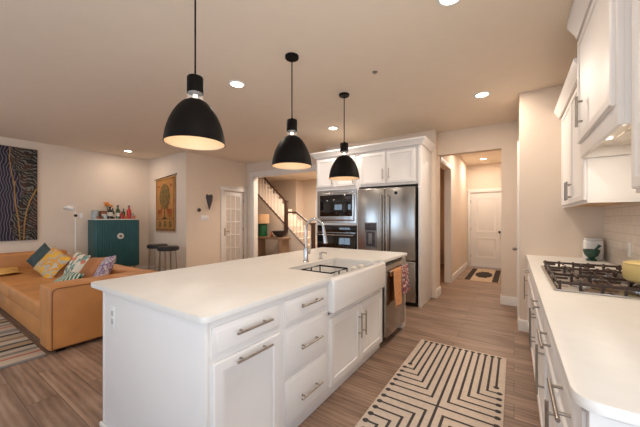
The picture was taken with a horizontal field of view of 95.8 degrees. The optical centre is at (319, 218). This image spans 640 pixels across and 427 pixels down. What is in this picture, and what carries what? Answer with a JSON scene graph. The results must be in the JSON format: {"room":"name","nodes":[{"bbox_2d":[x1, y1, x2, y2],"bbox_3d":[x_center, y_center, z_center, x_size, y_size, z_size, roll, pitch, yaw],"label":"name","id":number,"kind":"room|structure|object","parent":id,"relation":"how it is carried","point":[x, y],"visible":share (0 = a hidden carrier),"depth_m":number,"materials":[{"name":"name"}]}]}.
{"room":"kitchen","nodes":[
{"label":"kitchen","id":0,"kind":"room"},
{"bbox_2d":[0,136,147,266],"bbox_3d":[-6.398,-0.080,4.608,0.120,2.850,6.920,0,0,34],"label":"wall","id":1,"kind":"structure","parent":0,"point":[84,180],"depth_m":6.22,"materials":[{"name":"paint"}]},
{"bbox_2d":[0,145,37,240],"bbox_3d":[-6.007,-0.465,5.043,0.040,1.760,1.579,0,0,34],"label":"painting","id":2,"kind":"object","parent":1,"relation":"attached to","point":[18,166],"visible":1,"depth_m":5.46,"materials":[{"name":"paint"}]},
{"bbox_2d":[135,266,147,269],"bbox_3d":[-6.341,1.278,4.570,0.016,0.135,6.920,0,0,34],"label":"baseboard","id":3,"kind":"structure","parent":1,"relation":"attached to","point":[140,267],"depth_m":7.33,"materials":[{"name":"white paint"}]},
{"bbox_2d":[148,152,190,269],"bbox_3d":[-4.428,-0.080,7.525,3.500,2.850,0.120,0,0,34],"label":"wall","id":4,"kind":"structure","parent":0,"point":[180,163],"depth_m":6.74,"materials":[{"name":"paint"}]},
{"bbox_2d":[149,266,169,270],"bbox_3d":[-3.710,1.278,6.961,1.680,0.135,0.016,0,0,34],"label":"baseboard","id":5,"kind":"structure","parent":4,"relation":"attached to","point":[152,267],"depth_m":7.19,"materials":[{"name":"white paint"}]},
{"bbox_2d":[154,173,176,232],"bbox_3d":[-3.722,-0.348,6.952,0.992,1.405,0.022,0,0,34],"label":"tapestry","id":6,"kind":"object","parent":4,"relation":"attached to","point":[165,187],"visible":1,"depth_m":6.93,"materials":[{"name":"orange fabric"}]},
{"bbox_2d":[191,153,246,266],"bbox_3d":[-2.528,-0.080,7.322,0.120,2.850,1.660,0,0,34],"label":"wall","id":7,"kind":"structure","parent":0,"point":[208,173],"depth_m":7.00,"materials":[{"name":"paint"}]},
{"bbox_2d":[201,215,208,219],"bbox_3d":[-2.742,-0.024,6.883,0.013,0.096,0.188,0,0,34],"label":"light switch","id":8,"kind":"object","parent":7,"relation":"attached to","point":[203,217],"visible":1,"depth_m":6.88,"materials":[{"name":"white plastic"}]},
{"bbox_2d":[206,194,212,209],"bbox_3d":[-2.668,-0.400,6.973,0.033,0.370,0.175,0,0,34],"label":"heart ornament","id":9,"kind":"object","parent":7,"relation":"attached to","point":[209,198],"visible":1,"depth_m":6.96,"materials":[{"name":"metal"}]},
{"bbox_2d":[224,191,243,261],"bbox_3d":[-2.278,0.310,7.642,0.099,2.030,0.672,0,0,34],"label":"door","id":10,"kind":"structure","parent":7,"relation":"in","point":[226,193],"depth_m":7.71,"materials":[{"name":"white paint"}]},
{"bbox_2d":[220,185,247,261],"bbox_3d":[-2.250,0.258,7.598,0.035,2.175,0.889,0,0,34],"label":"trim","id":11,"kind":"structure","parent":7,"relation":"attached to","point":[222,188],"depth_m":7.33,"materials":[{"name":"white paint"}]},
{"bbox_2d":[0,264,540,426],"bbox_3d":[-1.898,1.395,4.887,10.800,0.100,12.800,0,0,34],"label":"floor","id":12,"kind":"structure","parent":0,"point":[64,388],"depth_m":2.57,"materials":[{"name":"brown wood"}]},
{"bbox_2d":[0,314,46,368],"bbox_3d":[-4.565,1.337,2.619,2.900,0.013,2.460,0,0,34],"label":"area rug","id":13,"kind":"object","parent":12,"relation":"on","point":[15,347],"visible":1,"depth_m":2.98,"materials":[{"name":"fabric"}]},
{"bbox_2d":[63,204,82,252],"bbox_3d":[-5.019,0.531,5.889,0.300,1.628,0.355,0,0,34],"label":"floor lamp","id":14,"kind":"object","parent":12,"relation":"on","point":[69,208],"visible":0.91,"depth_m":5.91,"materials":[{"name":"white plastic"}]},
{"bbox_2d":[0,249,157,351],"bbox_3d":[-3.873,0.975,4.280,3.697,0.740,1.070,0,0,34],"label":"sofa","id":15,"kind":"object","parent":12,"relation":"on","point":[62,314],"visible":0.66,"depth_m":3.11,"materials":[{"name":"orange leather"}]},
{"bbox_2d":[0,267,21,274],"bbox_3d":[-5.077,0.836,4.671,0.662,0.095,0.346,0,0,34],"label":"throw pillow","id":16,"kind":"object","parent":15,"relation":"on","point":[4,270],"visible":1,"depth_m":4.58,"materials":[{"name":"yellow fabric"}]},
{"bbox_2d":[8,280,54,318],"bbox_3d":[-3.301,0.982,3.745,1.496,0.183,0.800,0,0,34],"label":"seat cushion","id":17,"kind":"object","parent":15,"relation":"on","point":[26,296],"depth_m":3.48,"materials":[{"name":"orange leather"}]},
{"bbox_2d":[0,268,63,297],"bbox_3d":[-4.595,0.982,4.614,1.606,0.183,0.800,0,0,34],"label":"seat cushion","id":18,"kind":"object","parent":15,"relation":"on","point":[28,275],"depth_m":4.29,"materials":[{"name":"orange leather"}]},
{"bbox_2d":[26,243,50,267],"bbox_3d":[-4.766,0.685,4.958,0.561,0.531,0.204,0,0,20],"label":"throw pillow","id":19,"kind":"object","parent":15,"relation":"on","point":[44,249],"visible":0.56,"depth_m":4.93,"materials":[{"name":"teal fabric"}]},
{"bbox_2d":[33,246,70,277],"bbox_3d":[-4.207,0.710,4.534,0.696,0.522,0.267,0,0,30],"label":"throw pillow","id":20,"kind":"object","parent":15,"relation":"on","point":[54,261],"visible":0.94,"depth_m":4.45,"materials":[{"name":"yellow fabric"}]},
{"bbox_2d":[53,272,84,281],"bbox_3d":[-3.123,0.770,3.566,0.550,0.216,0.233,0,0,38],"label":"throw pillow","id":21,"kind":"object","parent":15,"relation":"on","point":[69,275],"visible":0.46,"depth_m":3.48,"materials":[{"name":"green fabric"}]},
{"bbox_2d":[63,251,90,274],"bbox_3d":[-3.592,0.700,4.266,0.524,0.394,0.210,0,0,34],"label":"throw pillow","id":22,"kind":"object","parent":15,"relation":"on","point":[79,259],"visible":0.66,"depth_m":4.19,"materials":[{"name":"fabric"}]},
{"bbox_2d":[79,257,105,277],"bbox_3d":[-3.072,0.695,3.893,0.627,0.383,0.259,0,0,36],"label":"throw pillow","id":23,"kind":"object","parent":15,"relation":"on","point":[90,267],"visible":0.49,"depth_m":3.78,"materials":[{"name":"orange fabric"}]},
{"bbox_2d":[93,255,115,276],"bbox_3d":[-2.679,0.645,3.581,0.386,0.397,0.218,0,0,42],"label":"throw pillow","id":24,"kind":"object","parent":15,"relation":"on","point":[105,267],"visible":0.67,"depth_m":3.51,"materials":[{"name":"purple fabric"}]},
{"bbox_2d":[88,219,139,267],"bbox_3d":[-4.686,0.677,6.629,0.430,1.335,0.921,0,0,34],"label":"bar cabinet","id":25,"kind":"object","parent":12,"relation":"on","point":[106,237],"visible":0.72,"depth_m":6.48,"materials":[{"name":"teal paint"}]},
{"bbox_2d":[91,210,98,218],"bbox_3d":[-4.955,-0.086,6.362,0.130,0.190,0.130,0,0,34],"label":"glass jar","id":26,"kind":"object","parent":25,"relation":"on","point":[94,213],"visible":0.86,"depth_m":6.31,"materials":[{"name":"glass"}]},
{"bbox_2d":[99,211,106,218],"bbox_3d":[-4.839,-0.081,6.452,0.102,0.180,0.120,0,0,34],"label":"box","id":27,"kind":"object","parent":25,"relation":"on","point":[101,213],"visible":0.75,"depth_m":6.40,"materials":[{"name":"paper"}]},
{"bbox_2d":[107,207,112,218],"bbox_3d":[-4.733,-0.128,6.513,0.111,0.275,0.111,0,0,34],"label":"liquor bottle","id":28,"kind":"object","parent":25,"relation":"on","point":[109,212],"visible":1,"depth_m":6.47,"materials":[{"name":"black glass"}]},
{"bbox_2d":[116,205,119,218],"bbox_3d":[-4.652,-0.149,6.652,0.085,0.317,0.085,0,0,34],"label":"wine bottle","id":29,"kind":"object","parent":25,"relation":"on","point":[117,209],"visible":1,"depth_m":6.63,"materials":[{"name":"green glass"}]},
{"bbox_2d":[127,206,130,218],"bbox_3d":[-4.529,-0.148,6.853,0.094,0.315,0.094,0,0,34],"label":"bottle","id":30,"kind":"object","parent":25,"relation":"on","point":[128,209],"visible":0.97,"depth_m":6.82,"materials":[{"name":"red glass"}]},
{"bbox_2d":[99,291,208,426],"bbox_3d":[-0.964,0.903,1.582,1.105,0.884,0.038,0,0,34],"label":"island end panel","id":31,"kind":"object","parent":12,"relation":"on","point":[156,362],"visible":0.83,"depth_m":1.53,"materials":[{"name":"white paint"}]},
{"bbox_2d":[110,305,115,328],"bbox_3d":[-1.286,0.613,1.794,0.075,0.135,0.005,0,0,34],"label":"outlet","id":32,"kind":"object","parent":31,"relation":"attached to","point":[112,307],"depth_m":1.79,"materials":[{"name":"white plastic"}]},
{"bbox_2d":[147,243,167,270],"bbox_3d":[-3.646,0.959,6.482,0.414,0.773,0.414,0,0,34],"label":"bar stool","id":33,"kind":"object","parent":12,"relation":"on","point":[149,246],"visible":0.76,"depth_m":6.39,"materials":[{"name":"black metal"}]},
{"bbox_2d":[157,245,178,271],"bbox_3d":[-3.146,0.959,5.990,0.414,0.773,0.414,0,0,34],"label":"bar stool","id":34,"kind":"object","parent":12,"relation":"on","point":[172,247],"visible":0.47,"depth_m":5.93,"materials":[{"name":"black plastic"}]},
{"bbox_2d":[209,299,280,426],"bbox_3d":[-0.600,0.903,1.649,0.686,0.884,0.477,0,0,34],"label":"base cabinet","id":35,"kind":"object","parent":12,"relation":"on","point":[244,347],"visible":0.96,"depth_m":1.46,"materials":[{"name":"white paint"}]},
{"bbox_2d":[91,247,406,323],"bbox_3d":[-0.229,0.445,2.792,1.277,0.030,2.878,0,0,34],"label":"countertop","id":36,"kind":"structure","parent":35,"relation":"on","point":[209,293],"depth_m":1.91,"materials":[{"name":"white stone"}]},
{"bbox_2d":[303,218,327,261],"bbox_3d":[-0.031,0.211,2.833,0.284,0.437,0.122,0,0,34],"label":"kitchen faucet","id":37,"kind":"object","parent":36,"relation":"on","point":[306,252],"visible":0.99,"depth_m":2.85,"materials":[{"name":"silver metal"}]},
{"bbox_2d":[298,261,384,313],"bbox_3d":[0.151,0.569,2.668,0.567,0.257,1.022,0,0,34],"label":"farmhouse sink","id":38,"kind":"object","parent":36,"relation":"in","point":[345,288],"visible":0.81,"depth_m":2.44,"materials":[{"name":"white ceramic"}]},
{"bbox_2d":[301,265,347,273],"bbox_3d":[0.042,0.558,2.579,0.307,0.226,0.302,0,0,34],"label":"rack","id":39,"kind":"object","parent":38,"relation":"in","point":[319,266],"visible":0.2,"depth_m":2.62,"materials":[{"name":"black metal"}]},
{"bbox_2d":[298,261,369,275],"bbox_3d":[0.122,0.579,2.700,0.482,0.233,0.880,0,0,34],"label":"basin","id":40,"kind":"object","parent":38,"relation":"in","point":[348,265],"depth_m":3.07,"materials":[{"name":"white ceramic"}]},
{"bbox_2d":[258,236,290,256],"bbox_3d":[-1.455,0.945,8.697,1.210,0.800,0.340,0,0,34],"label":"console table","id":41,"kind":"object","parent":12,"relation":"on","point":[283,242],"visible":0.5,"depth_m":8.47,"materials":[{"name":"brown wood"}]},
{"bbox_2d":[258,214,268,235],"bbox_3d":[-1.763,0.205,8.892,0.410,0.680,0.410,0,0,34],"label":"table lamp","id":42,"kind":"object","parent":41,"relation":"on","point":[262,218],"visible":0.85,"depth_m":8.76,"materials":[{"name":"green ceramic"}]},
{"bbox_2d":[272,231,286,236],"bbox_3d":[-1.182,0.455,8.502,0.470,0.180,0.470,0,0,34],"label":"decorative bowl","id":43,"kind":"object","parent":41,"relation":"on","point":[276,233],"visible":0.92,"depth_m":8.34,"materials":[{"name":"brown wood"}]},
{"bbox_2d":[258,177,316,255],"bbox_3d":[-1.254,-0.262,9.503,3.616,3.214,1.118,0,0,34],"label":"staircase","id":44,"kind":"structure","parent":12,"relation":"on","point":[281,218],"depth_m":9.07,"materials":[{"name":"paint"}]},
{"bbox_2d":[281,283,327,426],"bbox_3d":[-0.324,0.903,2.059,0.686,0.884,0.512,0,0,34],"label":"base cabinet","id":45,"kind":"object","parent":12,"relation":"on","point":[304,314],"visible":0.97,"depth_m":1.84,"materials":[{"name":"white paint"}]},
{"bbox_2d":[317,153,363,248],"bbox_3d":[0.460,0.110,5.453,0.885,2.470,0.683,0,0,34],"label":"tall cabinet","id":46,"kind":"object","parent":12,"relation":"on","point":[324,165],"visible":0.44,"depth_m":5.27,"materials":[{"name":"white paint"}]},
{"bbox_2d":[317,189,356,222],"bbox_3d":[0.422,-0.214,5.406,0.815,0.591,0.512,0,0,34],"label":"microwave","id":47,"kind":"object","parent":46,"relation":"in","point":[334,206],"visible":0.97,"depth_m":5.17,"materials":[{"name":"metal"}]},
{"bbox_2d":[317,225,356,248],"bbox_3d":[0.407,0.433,5.383,0.815,0.620,0.567,0,0,34],"label":"wall oven","id":48,"kind":"object","parent":46,"relation":"in","point":[338,236],"visible":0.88,"depth_m":5.15,"materials":[{"name":"metal"}]},
{"bbox_2d":[310,136,435,158],"bbox_3d":[0.884,-1.173,5.143,2.085,0.095,0.735,0,0,34],"label":"trim","id":49,"kind":"structure","parent":46,"relation":"on","point":[423,140],"depth_m":4.71,"materials":[{"name":"white paint"}]},
{"bbox_2d":[324,289,381,400],"bbox_3d":[0.112,0.903,2.710,0.686,0.884,1.055,0,0,34],"label":"base cabinet","id":50,"kind":"object","parent":12,"relation":"on","point":[354,331],"visible":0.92,"depth_m":2.43,"materials":[{"name":"white paint"}]},
{"bbox_2d":[358,186,417,304],"bbox_3d":[1.203,0.410,4.865,0.955,1.810,0.780,0,0,34],"label":"refrigerator","id":51,"kind":"object","parent":12,"relation":"on","point":[387,217],"visible":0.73,"depth_m":4.52,"materials":[{"name":"metal"}]},
{"bbox_2d":[380,257,404,343],"bbox_3d":[0.609,0.907,3.416,0.683,0.875,0.628,0,0,34],"label":"dishwasher","id":52,"kind":"object","parent":12,"relation":"on","point":[393,316],"visible":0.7,"depth_m":3.10,"materials":[{"name":"metal"}]},
{"bbox_2d":[390,267,401,305],"bbox_3d":[0.843,0.739,3.140,0.061,0.392,0.284,0,0,34],"label":"dish towel","id":53,"kind":"object","parent":52,"relation":"hanging from","point":[397,272],"visible":0.99,"depth_m":3.13,"materials":[{"name":"orange fabric"}]},
{"bbox_2d":[400,264,408,293],"bbox_3d":[0.982,0.699,3.353,0.055,0.314,0.259,0,0,34],"label":"dish towel","id":54,"kind":"object","parent":52,"relation":"hanging from","point":[405,273],"visible":0.91,"depth_m":3.33,"materials":[{"name":"fabric"}]},
{"bbox_2d":[418,144,430,307],"bbox_3d":[1.694,0.110,4.650,0.040,2.470,0.670,0,0,34],"label":"panel","id":55,"kind":"object","parent":12,"relation":"on","point":[424,155],"visible":1,"depth_m":4.53,"materials":[{"name":"white paint"}]},
{"bbox_2d":[355,339,506,426],"bbox_3d":[0.834,1.339,2.057,0.792,0.010,2.225,0,0,34],"label":"runner rug","id":56,"kind":"object","parent":12,"relation":"on","point":[438,384],"visible":1,"depth_m":2.23,"materials":[{"name":"beige fabric"}]},
{"bbox_2d":[463,268,500,283],"bbox_3d":[3.895,1.340,6.870,0.670,0.009,1.750,0,0,34],"label":"mat","id":57,"kind":"object","parent":12,"relation":"on","point":[480,275],"visible":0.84,"depth_m":6.77,"materials":[{"name":"beige fabric"}]},
{"bbox_2d":[524,264,531,330],"bbox_3d":[2.454,0.903,2.869,0.693,0.884,0.900,0,0,34],"label":"base cabinet","id":58,"kind":"object","parent":12,"relation":"on","point":[528,270],"visible":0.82,"depth_m":3.23,"materials":[{"name":"white paint"}]},
{"bbox_2d":[529,274,545,426],"bbox_3d":[1.823,0.903,1.929,0.693,0.884,1.365,0,0,34],"label":"base cabinet","id":59,"kind":"object","parent":12,"relation":"on","point":[536,314],"visible":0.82,"depth_m":1.97,"materials":[{"name":"white paint"}]},
{"bbox_2d":[526,255,639,426],"bbox_3d":[1.809,0.445,1.881,0.668,0.030,3.300,0,0,34],"label":"countertop","id":60,"kind":"structure","parent":59,"relation":"on","point":[596,338],"depth_m":0.99,"materials":[{"name":"white stone"}]},
{"bbox_2d":[541,260,639,299],"bbox_3d":[1.899,0.399,2.004,0.530,0.062,1.025,0,0,34],"label":"gas cooktop","id":61,"kind":"object","parent":60,"relation":"in","point":[604,282],"visible":0.91,"depth_m":1.84,"materials":[{"name":"metal"}]},
{"bbox_2d":[622,260,639,283],"bbox_3d":[1.897,0.296,1.641,0.252,0.142,0.252,0,0,34],"label":"cooking pot","id":62,"kind":"object","parent":61,"relation":"on","point":[630,269],"visible":1,"depth_m":1.65,"materials":[{"name":"yellow metal"}]},
{"bbox_2d":[583,249,599,260],"bbox_3d":[2.765,0.372,2.944,0.132,0.115,0.132,0,0,34],"label":"mortar","id":63,"kind":"object","parent":60,"relation":"on","point":[591,254],"visible":0.98,"depth_m":2.91,"materials":[{"name":"green stone"}]},
{"bbox_2d":[583,238,603,259],"bbox_3d":[2.875,0.319,3.045,0.150,0.222,0.120,0,0,34],"label":"canister","id":64,"kind":"object","parent":60,"relation":"on","point":[588,243],"visible":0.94,"depth_m":3.00,"materials":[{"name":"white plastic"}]},
{"bbox_2d":[535,315,559,426],"bbox_3d":[1.286,0.903,1.130,0.693,0.884,0.560,0,0,34],"label":"base cabinet","id":65,"kind":"object","parent":12,"relation":"on","point":[550,355],"visible":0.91,"depth_m":1.35,"materials":[{"name":"white paint"}]},
{"bbox_2d":[545,360,635,426],"bbox_3d":[1.007,0.903,0.713,0.693,0.884,0.444,0,0,34],"label":"base cabinet","id":66,"kind":"object","parent":12,"relation":"on","point":[566,412],"depth_m":0.81,"materials":[{"name":"white paint"}]},
{"bbox_2d":[0,0,578,181],"bbox_3d":[-1.898,-1.555,4.887,10.800,0.100,12.800,0,0,34],"label":"ceiling","id":67,"kind":"structure","parent":0,"point":[103,76],"depth_m":2.84,"materials":[{"name":"paint"}]},
{"bbox_2d":[163,0,224,149],"bbox_3d":[-0.805,-0.994,1.865,0.372,1.021,0.372,0,0,34],"label":"pendant lamp","id":68,"kind":"object","parent":67,"relation":"hanging from","point":[192,124],"visible":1,"depth_m":1.78,"materials":[{"name":"black metal"}]},
{"bbox_2d":[228,80,244,87],"bbox_3d":[-0.928,-1.500,3.233,0.184,0.007,0.184,0,0,34],"label":"recessed light","id":69,"kind":"object","parent":67,"relation":"in","point":[234,83],"visible":1,"depth_m":3.22,"materials":[{"name":"white plastic"}]},
{"bbox_2d":[231,82,242,86],"bbox_3d":[-0.928,-1.502,3.233,0.136,0.004,0.136,0,0,34],"label":"diffuser","id":70,"kind":"object","parent":69,"relation":"attached to","point":[234,84],"depth_m":3.24,"materials":[{"name":"white plastic"}]},
{"bbox_2d":[272,52,311,169],"bbox_3d":[-0.260,-0.994,2.677,0.372,1.021,0.372,0,0,34],"label":"pendant lamp","id":71,"kind":"object","parent":67,"relation":"hanging from","point":[291,153],"visible":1,"depth_m":2.59,"materials":[{"name":"black metal"}]},
{"bbox_2d":[327,126,337,129],"bbox_3d":[0.216,-1.500,4.807,0.184,0.007,0.184,0,0,34],"label":"recessed light","id":72,"kind":"object","parent":67,"relation":"in","point":[331,127],"visible":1,"depth_m":4.81,"materials":[{"name":"white plastic"}]},
{"bbox_2d":[329,92,359,180],"bbox_3d":[0.293,-0.994,3.501,0.372,1.021,0.372,0,0,34],"label":"pendant lamp","id":73,"kind":"object","parent":67,"relation":"hanging from","point":[344,168],"visible":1,"depth_m":3.41,"materials":[{"name":"black metal"}]},
{"bbox_2d":[436,0,460,6],"bbox_3d":[0.887,-1.500,1.958,0.184,0.007,0.184,0,0,34],"label":"recessed light","id":74,"kind":"object","parent":67,"relation":"in","point":[444,3],"visible":1,"depth_m":2.01,"materials":[{"name":"white plastic"}]},
{"bbox_2d":[440,0,457,4],"bbox_3d":[0.887,-1.502,1.958,0.136,0.004,0.136,0,0,34],"label":"diffuser","id":75,"kind":"object","parent":74,"relation":"attached to","point":[442,2],"depth_m":2.01,"materials":[{"name":"white plastic"}]},
{"bbox_2d":[474,91,490,97],"bbox_3d":[1.966,-1.500,3.507,0.184,0.007,0.184,0,0,34],"label":"recessed light","id":76,"kind":"object","parent":67,"relation":"in","point":[484,93],"visible":1,"depth_m":3.50,"materials":[{"name":"white plastic"}]},
{"bbox_2d":[476,93,487,96],"bbox_3d":[1.966,-1.502,3.507,0.136,0.004,0.136,0,0,34],"label":"diffuser","id":77,"kind":"object","parent":76,"relation":"attached to","point":[477,94],"depth_m":3.50,"materials":[{"name":"white plastic"}]},
{"bbox_2d":[226,129,439,297],"bbox_3d":[-1.446,-0.080,7.463,8.520,2.850,0.500,0,0,34],"label":"wall","id":78,"kind":"structure","parent":0,"point":[432,135],"depth_m":5.15,"materials":[{"name":"paint"}]},
{"bbox_2d":[250,164,316,257],"bbox_3d":[-0.716,0.045,7.178,2.790,2.600,0.158,0,0,34],"label":"trim","id":79,"kind":"structure","parent":78,"relation":"attached to","point":[254,176],"depth_m":7.83,"materials":[{"name":"white paint"}]},
{"bbox_2d":[359,145,417,188],"bbox_3d":[1.246,-0.830,4.925,1.010,0.590,0.683,0,0,34],"label":"upper cabinet","id":80,"kind":"object","parent":78,"relation":"attached to","point":[394,167],"visible":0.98,"depth_m":4.67,"materials":[{"name":"white paint"}]},
{"bbox_2d":[264,168,443,263],"bbox_3d":[0.516,-0.080,10.493,8.400,2.850,0.600,0,0,34],"label":"wall","id":81,"kind":"structure","parent":0,"point":[301,195],"depth_m":11.24,"materials":[{"name":"paint"}]},
{"bbox_2d":[315,199,316,236],"bbox_3d":[0.148,0.305,10.896,0.800,2.080,0.042,0,0,34],"label":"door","id":82,"kind":"structure","parent":81,"relation":"in","point":[315,199],"depth_m":11.08,"materials":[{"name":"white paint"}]},
{"bbox_2d":[440,155,466,282],"bbox_3d":[3.119,-0.080,6.728,0.120,2.850,3.650,0,0,34],"label":"wall","id":83,"kind":"structure","parent":0,"point":[459,167],"depth_m":6.90,"materials":[{"name":"paint"}]},
{"bbox_2d":[435,286,440,297],"bbox_3d":[2.061,1.278,5.030,0.016,0.135,0.390,0,0,34],"label":"baseboard","id":84,"kind":"structure","parent":83,"relation":"attached to","point":[438,290],"depth_m":5.00,"materials":[{"name":"white paint"}]},
{"bbox_2d":[440,157,451,282],"bbox_3d":[2.427,0.120,5.676,0.133,2.450,1.090,0,0,34],"label":"trim","id":85,"kind":"structure","parent":83,"relation":"attached to","point":[446,172],"depth_m":6.04,"materials":[{"name":"white paint"}]},
{"bbox_2d":[452,261,467,281],"bbox_3d":[3.482,1.278,7.147,0.016,0.135,2.510,0,0,34],"label":"baseboard","id":86,"kind":"structure","parent":83,"relation":"attached to","point":[460,270],"depth_m":6.92,"materials":[{"name":"white paint"}]},
{"bbox_2d":[438,120,517,305],"bbox_3d":[2.590,-0.080,4.792,1.160,2.850,0.156,0,0,34],"label":"wall","id":87,"kind":"structure","parent":0,"point":[503,136],"depth_m":4.52,"materials":[{"name":"paint"}]},
{"bbox_2d":[467,162,500,192],"bbox_3d":[4.647,-0.080,7.991,1.250,2.850,0.150,0,0,34],"label":"wall","id":88,"kind":"structure","parent":0,"point":[481,176],"depth_m":7.97,"materials":[{"name":"paint"}]},
{"bbox_2d":[467,188,500,265],"bbox_3d":[4.565,0.265,7.944,0.915,2.160,0.020,0,0,34],"label":"trim","id":89,"kind":"structure","parent":88,"relation":"attached to","point":[469,192],"depth_m":8.16,"materials":[{"name":"white paint"}]},
{"bbox_2d":[471,192,500,267],"bbox_3d":[4.559,0.307,7.948,0.759,2.055,0.120,0,0,34],"label":"door","id":90,"kind":"structure","parent":88,"relation":"in","point":[485,206],"depth_m":7.96,"materials":[{"name":"white paint"}]},
{"bbox_2d":[518,84,603,319],"bbox_3d":[4.157,-0.080,5.291,0.895,2.850,4.980,0,0,34],"label":"wall","id":91,"kind":"structure","parent":0,"point":[546,228],"depth_m":3.34,"materials":[{"name":"paint"}]},
{"bbox_2d":[512,142,518,314],"bbox_3d":[2.663,0.120,3.933,0.073,2.170,0.700,0,0,34],"label":"door","id":92,"kind":"structure","parent":91,"relation":"in","point":[513,248],"depth_m":3.63,"materials":[{"name":"white paint"}]},
{"bbox_2d":[519,319,528,331],"bbox_3d":[2.426,1.278,3.444,0.100,0.135,0.016,0,0,34],"label":"baseboard","id":93,"kind":"structure","parent":91,"relation":"attached to","point":[523,324],"depth_m":3.44,"materials":[{"name":"white paint"}]},
{"bbox_2d":[554,58,639,207],"bbox_3d":[2.470,-0.668,2.633,0.409,1.103,1.315,0,0,34],"label":"upper cabinet","id":94,"kind":"object","parent":91,"relation":"attached to","point":[597,181],"visible":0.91,"depth_m":2.29,"materials":[{"name":"white paint"}]},
{"bbox_3d":[1.011,-0.080,-0.064,0.150,2.850,7.420,0,0,34],"label":"wall","id":95,"kind":"structure","parent":0,"visible":0},
{"bbox_2d":[567,0,630,158],"bbox_3d":[1.817,-0.977,1.698,0.451,1.053,0.955,0,0,34],"label":"wall cabinet","id":96,"kind":"object","parent":95,"relation":"attached to","point":[602,28],"visible":0.96,"depth_m":1.69,"materials":[{"name":"white paint"}]},
{"bbox_2d":[604,202,639,265],"bbox_3d":[2.075,0.013,1.666,0.012,0.835,3.360,0,0,34],"label":"backsplash","id":97,"kind":"structure","parent":95,"relation":"attached to","point":[621,221],"depth_m":2.55,"materials":[{"name":"beige tile"}]},
{"bbox_2d":[628,242,630,256],"bbox_3d":[2.534,0.255,2.367,0.006,0.120,0.075,0,0,34],"label":"wall outlet","id":98,"kind":"object","parent":95,"relation":"attached to","point":[629,243],"visible":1,"depth_m":2.36,"materials":[{"name":"white plastic"}]},
{"bbox_2d":[631,0,639,192],"bbox_3d":[1.290,-0.756,0.846,0.376,1.278,1.043,0,0,34],"label":"upper cabinet","id":99,"kind":"object","parent":95,"relation":"attached to","point":[635,4],"visible":1,"depth_m":1.30,"materials":[{"name":"white paint"}]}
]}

